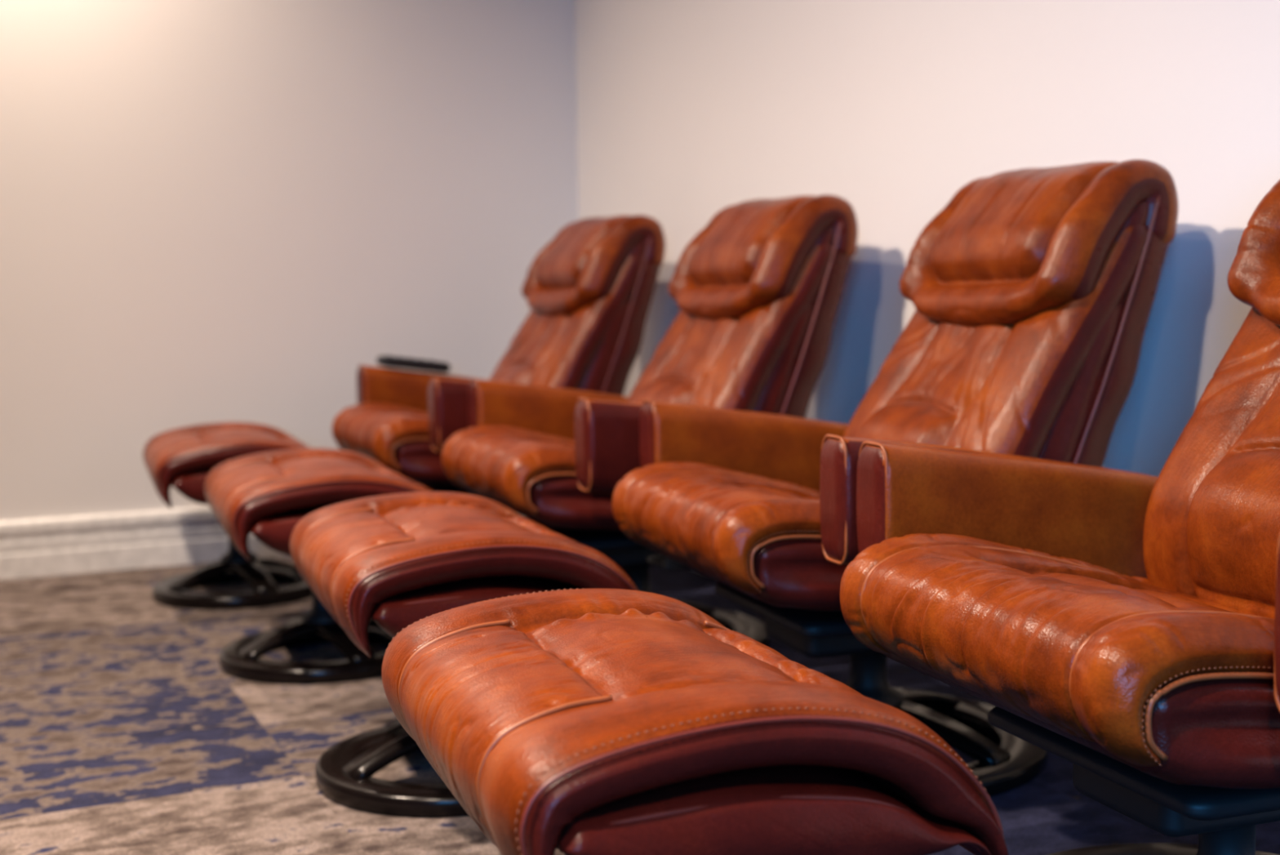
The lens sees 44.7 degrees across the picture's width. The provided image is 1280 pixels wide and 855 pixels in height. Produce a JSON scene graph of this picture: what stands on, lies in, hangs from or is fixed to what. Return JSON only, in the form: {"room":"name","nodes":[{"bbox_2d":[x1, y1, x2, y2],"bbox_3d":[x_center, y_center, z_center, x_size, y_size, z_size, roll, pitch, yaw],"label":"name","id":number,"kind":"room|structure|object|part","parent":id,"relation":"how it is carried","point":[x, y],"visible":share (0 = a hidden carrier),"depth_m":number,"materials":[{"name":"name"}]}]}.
{"room":"home theater","nodes":[
{"label":"home theater","id":0,"kind":"room"},
{"bbox_2d":[0,0,578,520],"bbox_3d":[-2.206,-0.813,3.958,4.586,2.500,0.100,-3,6,-25],"label":"wall","id":1,"kind":"structure","parent":0,"point":[211,211],"depth_m":4.42,"materials":[{"name":"white paint"}]},
{"bbox_2d":[0,506,526,579],"bbox_3d":[-2.210,0.360,3.988,4.486,0.158,0.018,-3,6,-25],"label":"baseboard","id":2,"kind":"structure","parent":1,"relation":"attached to","point":[83,544],"depth_m":4.32,"materials":[{"name":"white paint"}]},
{"bbox_2d":[0,555,1279,854],"bbox_3d":[-0.838,0.721,1.172,4.586,0.100,6.517,-3,6,-25],"label":"floor","id":3,"kind":"structure","parent":0,"point":[123,731],"depth_m":2.65,"materials":[{"name":"carpet"}]},
{"bbox_2d":[142,422,312,609],"bbox_3d":[-1.011,0.213,3.963,0.463,0.420,0.601,-3,5,-20],"label":"leather ottoman","id":4,"kind":"object","parent":3,"relation":"on","point":[183,458],"visible":0.6,"depth_m":3.81,"materials":[{"name":"brown leather"}]},
{"bbox_2d":[171,466,216,505],"bbox_3d":[-1.000,0.123,3.960,0.395,0.095,0.600,-3,5,-20],"label":"cushion","id":5,"kind":"object","parent":4,"relation":"on","point":[189,481],"depth_m":3.63,"materials":[{"name":"red leather"}]},
{"bbox_2d":[142,422,311,508],"bbox_3d":[-1.012,0.093,3.952,0.462,0.179,0.590,-3,5,-20],"label":"cushion","id":6,"kind":"object","parent":4,"relation":"on","point":[183,458],"depth_m":3.68,"materials":[{"name":"leather"}]},
{"bbox_2d":[204,448,432,684],"bbox_3d":[-0.644,0.273,3.232,0.463,0.420,0.601,-3,5,-20],"label":"leather ottoman","id":7,"kind":"object","parent":3,"relation":"on","point":[264,495],"visible":0.62,"depth_m":3.05,"materials":[{"name":"brown leather"}]},
{"bbox_2d":[249,503,335,555],"bbox_3d":[-0.633,0.183,3.228,0.395,0.095,0.600,-3,5,-20],"label":"cushion","id":8,"kind":"object","parent":7,"relation":"on","point":[273,526],"depth_m":2.90,"materials":[{"name":"red leather"}]},
{"bbox_2d":[204,448,432,561],"bbox_3d":[-0.645,0.153,3.220,0.462,0.179,0.590,-3,5,-20],"label":"cushion","id":9,"kind":"object","parent":7,"relation":"on","point":[264,495],"depth_m":2.96,"materials":[{"name":"leather"}]},
{"bbox_2d":[289,491,638,817],"bbox_3d":[-0.284,0.337,2.453,0.463,0.420,0.601,-3,5,-20],"label":"leather ottoman","id":10,"kind":"object","parent":3,"relation":"on","point":[397,561],"visible":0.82,"depth_m":2.25,"materials":[{"name":"brown leather"}]},
{"bbox_2d":[289,491,638,657],"bbox_3d":[-0.285,0.217,2.442,0.462,0.179,0.590,-3,5,-20],"label":"cushion","id":11,"kind":"object","parent":10,"relation":"on","point":[397,561],"depth_m":2.20,"materials":[{"name":"leather"}]},
{"bbox_2d":[370,575,571,636],"bbox_3d":[-0.273,0.247,2.450,0.395,0.095,0.600,-3,5,-20],"label":"cushion","id":12,"kind":"object","parent":10,"relation":"on","point":[393,608],"depth_m":2.15,"materials":[{"name":"red leather"}]},
{"bbox_2d":[331,214,665,514],"bbox_3d":[-0.370,-0.074,4.066,0.783,0.955,0.836,-3,6,-23],"label":"leather recliner","id":13,"kind":"object","parent":3,"relation":"on","point":[588,292],"visible":0.55,"depth_m":3.93,"materials":[{"name":"brown leather"}]},
{"bbox_2d":[331,402,429,472],"bbox_3d":[-0.475,0.030,4.030,0.550,0.172,0.544,-3,6,-23],"label":"seat cushion","id":14,"kind":"object","parent":13,"relation":"on","point":[396,437],"depth_m":3.73,"materials":[{"name":"leather"}]},
{"bbox_2d":[376,355,450,373],"bbox_3d":[-0.634,-0.178,4.354,0.200,0.053,0.069,-3,6,-22],"label":"remote control","id":15,"kind":"object","parent":13,"relation":"on","point":[390,361],"visible":1,"depth_m":4.32,"materials":[{"name":"black plastic"}]},
{"bbox_3d":[-0.540,-0.061,4.403,0.516,0.244,0.085,-3,6,-23],"label":"armrest","id":16,"kind":"part","parent":13,"relation":"part of","materials":[{"name":"leather"}]},
{"bbox_3d":[-0.443,0.067,4.047,0.528,0.140,0.583,-3,6,-23],"label":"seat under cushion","id":17,"kind":"part","parent":13,"relation":"part of","materials":[{"name":"red leather"}]},
{"bbox_3d":[-0.433,0.154,4.058,0.320,0.028,0.380,-3,6,-23],"label":"seat frame","id":18,"kind":"part","parent":13,"relation":"part of","materials":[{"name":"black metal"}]},
{"bbox_3d":[-0.248,-0.004,3.715,0.515,0.243,0.084,-3,6,-23],"label":"armrest","id":19,"kind":"part","parent":13,"relation":"part of","materials":[{"name":"leather"}]},
{"bbox_2d":[488,254,645,390],"bbox_3d":[-0.221,-0.199,4.119,0.356,0.558,0.501,-3,6,-23],"label":"backrest cushion","id":20,"kind":"object","parent":13,"relation":"on","point":[584,328],"depth_m":3.93,"materials":[{"name":"leather"}]},
{"bbox_2d":[441,194,857,646],"bbox_3d":[0.015,-0.012,3.308,0.782,0.955,0.836,-3,5,-21],"label":"leather recliner","id":21,"kind":"object","parent":3,"relation":"on","point":[757,291],"visible":0.66,"depth_m":3.16,"materials":[{"name":"brown leather"}]},
{"bbox_2d":[441,425,576,516],"bbox_3d":[-0.091,0.092,3.275,0.550,0.172,0.544,-3,5,-21],"label":"seat cushion","id":22,"kind":"object","parent":21,"relation":"on","point":[531,473],"depth_m":3.01,"materials":[{"name":"leather"}]},
{"bbox_3d":[-0.058,0.129,3.291,0.528,0.140,0.583,-3,5,-21],"label":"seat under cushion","id":23,"kind":"part","parent":21,"relation":"part of","materials":[{"name":"red leather"}]},
{"bbox_3d":[-0.146,0.001,3.650,0.516,0.244,0.085,-3,5,-21],"label":"armrest","id":24,"kind":"part","parent":21,"relation":"part of","materials":[{"name":"leather"}]},
{"bbox_3d":[-0.048,0.216,3.302,0.320,0.028,0.380,-3,5,-21],"label":"seat frame","id":25,"kind":"part","parent":21,"relation":"part of","materials":[{"name":"black metal"}]},
{"bbox_3d":[0.128,0.058,2.954,0.515,0.243,0.084,-3,5,-21],"label":"armrest","id":26,"kind":"part","parent":21,"relation":"part of","materials":[{"name":"leather"}]},
{"bbox_2d":[626,243,835,411],"bbox_3d":[0.166,-0.136,3.357,0.356,0.558,0.501,-3,5,-21],"label":"backrest cushion","id":27,"kind":"object","parent":21,"relation":"on","point":[752,331],"depth_m":3.17,"materials":[{"name":"leather"}]},
{"bbox_2d":[381,587,1008,854],"bbox_3d":[0.016,0.412,1.568,0.463,0.420,0.601,-3,5,-20],"label":"leather ottoman","id":28,"kind":"object","parent":3,"relation":"on","point":[597,721],"visible":1,"depth_m":1.32,"materials":[{"name":"brown leather"}]},
{"bbox_2d":[556,764,992,854],"bbox_3d":[0.027,0.322,1.565,0.395,0.095,0.600,-3,5,-20],"label":"cushion","id":29,"kind":"object","parent":28,"relation":"on","point":[778,809],"depth_m":1.30,"materials":[{"name":"red leather"}]},
{"bbox_2d":[612,159,1178,796],"bbox_3d":[0.398,0.053,2.520,0.783,0.955,0.836,-3,5,-19],"label":"leather recliner","id":30,"kind":"object","parent":3,"relation":"on","point":[1032,291],"visible":0.72,"depth_m":2.39,"materials":[{"name":"brown leather"}]},
{"bbox_2d":[612,462,821,594],"bbox_3d":[0.290,0.156,2.492,0.550,0.172,0.544,-3,5,-19],"label":"seat cushion","id":31,"kind":"object","parent":30,"relation":"on","point":[750,534],"depth_m":2.25,"materials":[{"name":"leather"}]},
{"bbox_3d":[0.252,0.065,2.869,0.516,0.244,0.085,-3,5,-19],"label":"armrest","id":32,"kind":"part","parent":30,"relation":"part of","materials":[{"name":"leather"}]},
{"bbox_3d":[0.323,0.194,2.507,0.528,0.140,0.583,-3,5,-19],"label":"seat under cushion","id":33,"kind":"part","parent":30,"relation":"part of","materials":[{"name":"red leather"}]},
{"bbox_3d":[0.333,0.281,2.517,0.320,0.028,0.380,-3,5,-19],"label":"seat frame","id":34,"kind":"part","parent":30,"relation":"part of","materials":[{"name":"black metal"}]},
{"bbox_3d":[0.495,0.124,2.162,0.515,0.243,0.084,-3,5,-19],"label":"armrest","id":35,"kind":"part","parent":30,"relation":"part of","materials":[{"name":"leather"}]},
{"bbox_2d":[843,224,1150,457],"bbox_3d":[0.551,-0.071,2.562,0.356,0.558,0.501,-3,5,-19],"label":"backrest cushion","id":36,"kind":"object","parent":30,"relation":"on","point":[1019,340],"depth_m":2.38,"materials":[{"name":"leather"}]},
{"bbox_2d":[840,179,1279,854],"bbox_3d":[0.682,0.120,1.721,0.782,0.955,0.836,-3,5,-20],"label":"leather recliner","id":37,"kind":"object","parent":3,"relation":"on","point":[1124,627],"visible":1,"depth_m":1.72,"materials":[{"name":"brown leather"}]},
{"bbox_3d":[0.531,0.132,2.067,0.516,0.244,0.085,-3,5,-20],"label":"armrest","id":38,"kind":"part","parent":37,"relation":"part of","materials":[{"name":"leather"}]},
{"bbox_2d":[840,533,1274,766],"bbox_3d":[0.574,0.224,1.691,0.550,0.172,0.544,-3,5,-20],"label":"seat cushion","id":39,"kind":"object","parent":37,"relation":"on","point":[1173,666],"depth_m":1.50,"materials":[{"name":"leather"}]},
{"bbox_3d":[0.608,0.261,1.706,0.528,0.140,0.583,-3,5,-20],"label":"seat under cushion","id":40,"kind":"part","parent":37,"relation":"part of","materials":[{"name":"red leather"}]},
{"bbox_3d":[0.618,0.348,1.717,0.320,0.028,0.380,-3,5,-20],"label":"seat frame","id":41,"kind":"part","parent":37,"relation":"part of","materials":[{"name":"black metal"}]},
{"bbox_2d":[1142,306,1279,617],"bbox_3d":[0.834,-0.004,1.765,0.356,0.558,0.501,-3,5,-20],"label":"backrest cushion","id":42,"kind":"object","parent":37,"relation":"on","point":[1211,526],"depth_m":1.85,"materials":[{"name":"leather"}]},
{"bbox_3d":[0.783,0.191,1.364,0.515,0.243,0.084,-3,5,-20],"label":"armrest","id":43,"kind":"part","parent":37,"relation":"part of","materials":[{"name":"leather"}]},
{"bbox_2d":[574,0,1279,476],"bbox_3d":[1.199,-0.683,1.948,0.100,2.500,6.417,-3,6,-25],"label":"wall","id":44,"kind":"structure","parent":0,"point":[688,111],"depth_m":3.21,"materials":[{"name":"white paint"}]}
]}

